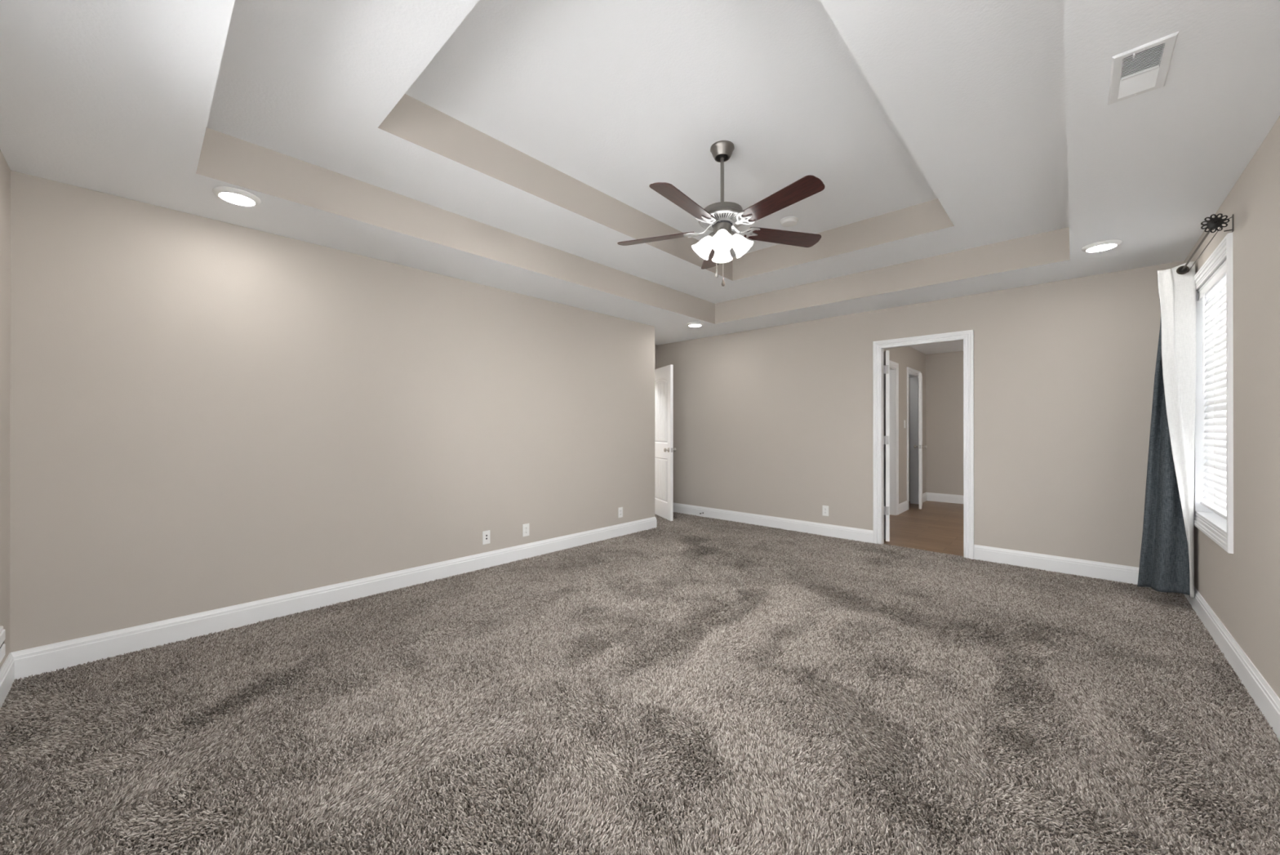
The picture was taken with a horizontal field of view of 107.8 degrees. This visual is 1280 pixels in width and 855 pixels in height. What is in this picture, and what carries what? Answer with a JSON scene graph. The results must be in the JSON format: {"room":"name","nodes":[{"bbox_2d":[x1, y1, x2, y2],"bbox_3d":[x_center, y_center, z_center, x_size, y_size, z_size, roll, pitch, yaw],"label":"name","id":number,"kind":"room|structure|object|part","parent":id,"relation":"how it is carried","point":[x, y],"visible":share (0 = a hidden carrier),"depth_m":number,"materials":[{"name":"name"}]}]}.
{"room":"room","nodes":[
{"label":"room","id":0,"kind":"room"},
{"bbox_2d":[0,149,10,668],"bbox_3d":[-1.470,0.002,0.717,4.320,2.470,0.115,0,0,43],"label":"wall","id":1,"kind":"structure","parent":0,"point":[5,171],"depth_m":2.15,"materials":[{"name":"beige paint"}]},
{"bbox_2d":[0,626,5,662],"bbox_3d":[-2.719,0.934,1.976,0.135,0.150,0.026,0,0,43],"label":"outlet box","id":2,"kind":"object","parent":1,"relation":"attached to","point":[2,632],"visible":1,"depth_m":1.99,"materials":[{"name":"white plastic"}]},
{"bbox_2d":[0,652,14,708],"bbox_3d":[-1.425,1.146,0.763,4.320,0.146,0.016,0,0,43],"label":"baseboard","id":3,"kind":"structure","parent":1,"relation":"attached to","point":[7,669],"depth_m":2.12,"materials":[{"name":"white paint"}]},
{"bbox_2d":[9,170,654,652],"bbox_3d":[-1.496,0.007,3.943,0.115,2.470,4.800,0,0,43],"label":"wall","id":4,"kind":"structure","parent":0,"point":[206,414],"depth_m":2.93,"materials":[{"name":"beige paint"}]},
{"bbox_2d":[9,516,656,679],"bbox_3d":[-1.703,1.151,4.222,0.831,0.146,4.701,0,0,43],"label":"baseboard","id":5,"kind":"structure","parent":4,"relation":"attached to","point":[37,660],"depth_m":2.93,"materials":[{"name":"white paint"}]},
{"bbox_2d":[482,529,489,544],"bbox_3d":[-1.326,0.950,4.032,0.011,0.115,0.070,0,0,43],"label":"cable jack plate","id":6,"kind":"object","parent":4,"relation":"attached to","point":[486,534],"visible":1,"depth_m":4.03,"materials":[{"name":"white plastic"}]},
{"bbox_2d":[522,523,528,536],"bbox_3d":[-1.055,0.950,4.324,0.009,0.115,0.070,0,0,43],"label":"wall outlet","id":7,"kind":"object","parent":4,"relation":"attached to","point":[525,526],"visible":1,"depth_m":4.32,"materials":[{"name":"white plastic"}]},
{"bbox_2d":[617,506,622,517],"bbox_3d":[-0.217,0.952,5.224,0.009,0.115,0.070,0,0,43],"label":"wall outlet","id":8,"kind":"object","parent":4,"relation":"attached to","point":[620,508],"visible":1,"depth_m":5.22,"materials":[{"name":"white plastic"}]},
{"bbox_2d":[0,0,1279,354],"bbox_3d":[1.621,-1.515,4.341,5.770,0.575,9.629,0,0,43],"label":"ceiling","id":9,"kind":"structure","parent":0,"point":[957,148],"depth_m":2.34,"materials":[{"name":"white paint"}]},
{"bbox_2d":[212,186,261,206],"bbox_3d":[-2.137,-1.218,2.476,0.195,0.025,0.195,0,0,43],"label":"recessed light","id":10,"kind":"object","parent":9,"relation":"in","point":[236,196],"visible":1,"depth_m":2.44,"materials":[{"name":"white plastic"}]},
{"bbox_2d":[218,192,254,205],"bbox_3d":[-2.137,-1.208,2.476,0.147,0.006,0.147,0,0,43],"label":"diffuser","id":11,"kind":"object","parent":10,"relation":"attached to","point":[237,198],"depth_m":2.46,"materials":[{"name":"white plastic"}]},
{"bbox_2d":[686,321,703,327],"bbox_3d":[0.651,-1.213,5.523,0.195,0.025,0.195,0,0,43],"label":"recessed light","id":12,"kind":"object","parent":9,"relation":"in","point":[694,324],"visible":1,"depth_m":5.47,"materials":[{"name":"white plastic"}]},
{"bbox_2d":[688,324,701,326],"bbox_3d":[0.651,-1.204,5.523,0.147,0.006,0.147,0,0,43],"label":"diffuser","id":13,"kind":"object","parent":12,"relation":"attached to","point":[690,325],"depth_m":5.49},
{"bbox_2d":[617,140,825,286],"bbox_3d":[0.484,-1.282,2.802,1.302,0.847,1.278,0,0,43],"label":"ceiling fan","id":14,"kind":"object","parent":9,"relation":"hanging from","point":[721,217],"visible":1,"depth_m":2.77,"materials":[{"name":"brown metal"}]},
{"bbox_3d":[0.103,-1.206,2.985,0.516,0.006,0.136,0,13,20],"label":"blade","id":15,"kind":"part","parent":14,"relation":"part of","materials":[{"name":"brown wood"}]},
{"bbox_3d":[0.240,-1.206,2.507,0.136,0.006,0.516,16,10,37],"label":"blade","id":16,"kind":"part","parent":14,"relation":"part of","materials":[{"name":"brown wood"}]},
{"bbox_3d":[0.404,-1.117,2.857,0.131,0.117,0.131,40,6,8],"label":"lamp shade","id":17,"kind":"part","parent":14,"relation":"part of","materials":[{"name":"white glass"}]},
{"bbox_3d":[0.515,-1.205,3.264,0.136,0.006,0.516,-13,-1,2],"label":"blade","id":18,"kind":"part","parent":14,"relation":"part of","materials":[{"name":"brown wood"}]},
{"bbox_2d":[699,209,744,230],"bbox_3d":[0.500,-1.246,2.841,0.278,0.026,0.278,0,0,43],"label":"motor housing","id":19,"kind":"object","parent":14,"relation":"attached to","point":[722,216],"depth_m":2.77,"materials":[{"name":"grey metal"}]},
{"bbox_3d":[0.484,-1.118,2.745,0.052,0.076,0.052,0,-40,10],"label":"bulb","id":20,"kind":"part","parent":14,"relation":"part of","materials":[{"name":"white glass"}]},
{"bbox_3d":[0.484,-1.117,2.744,0.131,0.117,0.131,0,-40,10],"label":"lamp shade","id":21,"kind":"part","parent":14,"relation":"part of","materials":[{"name":"white glass"}]},
{"bbox_3d":[0.517,-1.117,2.937,0.131,0.117,0.131,0,40,10],"label":"lamp shade","id":22,"kind":"part","parent":14,"relation":"part of","materials":[{"name":"white glass"}]},
{"bbox_3d":[0.597,-1.117,2.824,0.131,0.117,0.131,-40,-6,8],"label":"lamp shade","id":23,"kind":"part","parent":14,"relation":"part of","materials":[{"name":"white glass"}]},
{"bbox_3d":[0.737,-1.206,2.490,0.136,0.006,0.516,16,-9,-33],"label":"blade","id":24,"kind":"part","parent":14,"relation":"part of","materials":[{"name":"brown wood"}]},
{"bbox_3d":[0.907,-1.206,2.958,0.516,0.006,0.136,0,-13,-16],"label":"blade","id":25,"kind":"part","parent":14,"relation":"part of","materials":[{"name":"brown wood"}]},
{"bbox_2d":[779,216,798,226],"bbox_3d":[1.226,-1.684,3.835,0.144,0.038,0.144,0,0,43],"label":"smoke detector","id":26,"kind":"object","parent":9,"relation":"attached to","point":[788,221],"visible":1,"depth_m":3.80,"materials":[{"name":"white plastic"}]},
{"bbox_2d":[1081,239,1121,252],"bbox_3d":[3.110,-1.217,3.146,0.195,0.025,0.195,0,0,43],"label":"recessed light","id":27,"kind":"object","parent":9,"relation":"in","point":[1104,245],"visible":1,"depth_m":3.11,"materials":[{"name":"white plastic"}]},
{"bbox_2d":[1086,244,1116,252],"bbox_3d":[3.110,-1.208,3.146,0.147,0.006,0.147,0,0,43],"label":"diffuser","id":28,"kind":"object","parent":27,"relation":"attached to","point":[1090,247],"depth_m":3.13,"materials":[{"name":"white plastic"}]},
{"bbox_2d":[1107,31,1178,104],"bbox_3d":[1.727,-1.224,1.613,0.145,0.016,0.308,0,0,43],"label":"ceiling vent","id":29,"kind":"object","parent":9,"relation":"in","point":[1142,70],"visible":1,"depth_m":1.59,"materials":[{"name":"white metal"}]},
{"bbox_2d":[2,500,1279,854],"bbox_3d":[1.616,1.279,4.342,5.755,0.126,9.629,0,0,43],"label":"floor","id":30,"kind":"structure","parent":0,"point":[860,779],"depth_m":2.38,"materials":[{"name":"brown wood"}]},
{"bbox_2d":[0,511,1279,854],"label":"carpet","id":31,"kind":"object","parent":30,"relation":"on","point":[1096,620],"depth_m":1.93,"materials":[{"name":"grey carpet"}]},
{"bbox_2d":[654,344,657,368],"bbox_3d":[-0.162,0.011,6.573,0.115,2.470,1.098,0,0,43],"label":"wall","id":32,"kind":"structure","parent":0,"point":[655,345],"depth_m":6.92,"materials":[{"name":"beige paint"}]},
{"bbox_2d":[654,364,675,520],"bbox_3d":[0.276,0.198,6.411,0.169,2.026,0.784,0,0,-20],"label":"door","id":33,"kind":"structure","parent":32,"relation":"in","point":[664,488],"depth_m":6.26,"materials":[{"name":"white paint"}]},
{"bbox_2d":[883,346,925,503],"bbox_3d":[3.513,0.011,6.529,0.115,2.470,3.615,0,0,43],"label":"wall","id":34,"kind":"structure","parent":0,"point":[907,356],"depth_m":6.85,"materials":[{"name":"beige paint"}]},
{"bbox_2d":[884,350,889,541],"bbox_3d":[2.731,0.194,5.249,0.169,2.015,0.709,0,0,20],"label":"door","id":35,"kind":"structure","parent":34,"relation":"in","point":[886,353],"depth_m":4.92,"materials":[{"name":"white paint"}]},
{"bbox_2d":[889,360,898,515],"bbox_3d":[3.292,0.165,6.277,0.134,2.125,0.831,0,0,43],"label":"door frame","id":36,"kind":"structure","parent":34,"relation":"attached to","point":[892,371],"depth_m":6.50,"materials":[{"name":"white paint"}]},
{"bbox_2d":[898,500,907,514],"bbox_3d":[3.789,1.155,6.728,0.016,0.146,0.495,0,0,43],"label":"baseboard","id":37,"kind":"structure","parent":34,"relation":"attached to","point":[903,506],"depth_m":6.72,"materials":[{"name":"white paint"}]},
{"bbox_2d":[906,366,920,509],"bbox_3d":[4.189,0.166,7.241,0.134,2.125,0.786,0,0,43],"label":"door frame","id":38,"kind":"structure","parent":34,"relation":"attached to","point":[913,378],"depth_m":7.46,"materials":[{"name":"white paint"}]},
{"bbox_2d":[913,373,927,509],"bbox_3d":[4.299,0.202,7.146,0.169,2.010,0.601,0,0,32],"label":"door","id":39,"kind":"structure","parent":34,"relation":"in","point":[920,446],"depth_m":6.89,"materials":[{"name":"white paint"}]},
{"bbox_2d":[908,377,910,501],"bbox_3d":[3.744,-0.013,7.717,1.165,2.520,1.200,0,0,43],"label":"door frame","id":40,"kind":"structure","parent":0,"point":[908,377],"depth_m":7.73,"materials":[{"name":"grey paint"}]},
{"bbox_2d":[657,260,1184,567],"bbox_3d":[2.182,0.009,5.220,5.390,2.470,0.115,0,0,43],"label":"wall","id":41,"kind":"structure","parent":0,"point":[777,420],"depth_m":4.22,"materials":[{"name":"beige paint"}]},
{"bbox_2d":[673,502,873,542],"bbox_3d":[1.315,1.154,5.875,2.997,0.146,0.105,0,0,43],"label":"baseboard","id":42,"kind":"structure","parent":41,"relation":"attached to","point":[866,535],"depth_m":5.58,"materials":[{"name":"white paint"}]},
{"bbox_2d":[822,505,828,515],"bbox_3d":[2.079,0.934,5.229,0.070,0.115,0.009,0,0,43],"label":"wall outlet","id":43,"kind":"object","parent":41,"relation":"attached to","point":[825,508],"visible":1,"depth_m":5.23,"materials":[{"name":"white plastic"}]},
{"bbox_2d":[872,329,973,559],"bbox_3d":[2.797,0.162,4.633,0.862,2.125,0.134,0,0,43],"label":"door frame","id":44,"kind":"structure","parent":41,"relation":"attached to","point":[967,336],"depth_m":4.50,"materials":[{"name":"white paint"}]},
{"bbox_2d":[973,544,1138,584],"bbox_3d":[3.542,1.151,3.863,1.272,0.146,0.016,0,0,43],"label":"baseboard","id":45,"kind":"structure","parent":41,"relation":"attached to","point":[1116,572],"depth_m":3.89,"materials":[{"name":"white paint"}]},
{"bbox_2d":[925,351,963,495],"bbox_3d":[5.858,0.011,6.894,3.050,2.470,0.115,0,0,43],"label":"wall","id":46,"kind":"structure","parent":0,"point":[944,371],"depth_m":7.64,"materials":[{"name":"beige paint"}]},
{"bbox_2d":[922,492,963,503],"bbox_3d":[5.674,1.155,6.695,2.820,0.146,0.425,0,0,43],"label":"baseboard","id":47,"kind":"structure","parent":46,"relation":"attached to","point":[940,497],"depth_m":7.63,"materials":[{"name":"white paint"}]},
{"bbox_2d":[1184,115,1279,697],"bbox_3d":[2.094,0.003,1.273,0.140,2.470,5.783,0,0,43],"label":"wall","id":48,"kind":"structure","parent":0,"point":[1242,587],"depth_m":2.12,"materials":[{"name":"beige paint"}]},
{"bbox_2d":[1182,213,1233,272],"bbox_3d":[3.356,-1.041,2.818,0.116,0.095,1.275,0,0,43],"label":"curtain rod","id":49,"kind":"object","parent":48,"relation":"attached to","point":[1212,224],"visible":0.9,"depth_m":2.39,"materials":[{"name":"brown metal"}]},
{"bbox_2d":[1137,261,1196,597],"bbox_3d":[3.629,0.016,3.229,0.263,2.219,0.285,0,0,43],"label":"curtain","id":50,"kind":"object","parent":49,"relation":"hanging from","point":[1166,560],"visible":1,"depth_m":3.13,"materials":[{"name":"blue fabric"}]},
{"bbox_2d":[1193,232,1233,553],"bbox_3d":[3.442,-0.176,2.735,0.158,1.646,1.061,0,0,43],"label":"window","id":51,"kind":"structure","parent":48,"relation":"in","point":[1220,529],"depth_m":2.76,"materials":[{"name":"white paint"}]},
{"bbox_2d":[1197,259,1226,519],"bbox_3d":[3.422,-0.200,2.754,0.070,1.408,0.869,0,0,43],"label":"window blind","id":52,"kind":"object","parent":51,"relation":"attached to","point":[1216,470],"visible":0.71,"depth_m":2.81,"materials":[{"name":"white plastic"}]},
{"bbox_3d":[3.635,-0.183,2.973,0.057,1.354,0.002,0,0,43],"label":"ladder cord","id":53,"kind":"part","parent":52,"relation":"part of","materials":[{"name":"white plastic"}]},
{"bbox_3d":[3.427,0.496,2.748,0.052,0.016,0.861,0,0,43],"label":"rail","id":54,"kind":"part","parent":52,"relation":"part of","materials":[{"name":"white plastic"}]},
{"bbox_3d":[3.427,-0.183,2.749,0.057,1.354,0.002,0,0,43],"label":"ladder cord","id":55,"kind":"part","parent":52,"relation":"part of","materials":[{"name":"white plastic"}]},
{"bbox_3d":[3.220,-0.183,2.526,0.057,1.354,0.002,0,0,43],"label":"ladder cord","id":56,"kind":"part","parent":52,"relation":"part of","materials":[{"name":"white fabric"}]},
{"bbox_3d":[3.482,-0.531,2.699,0.028,0.755,0.873,0,0,43],"label":"sash","id":57,"kind":"part","parent":51,"relation":"part of","materials":[{"name":"white plastic"}]},
{"bbox_2d":[1183,586,1279,741],"bbox_3d":[2.076,1.147,1.366,0.016,0.146,5.668,0,0,43],"label":"baseboard","id":58,"kind":"structure","parent":48,"relation":"attached to","point":[1264,695],"depth_m":2.22,"materials":[{"name":"white paint"}]}
]}

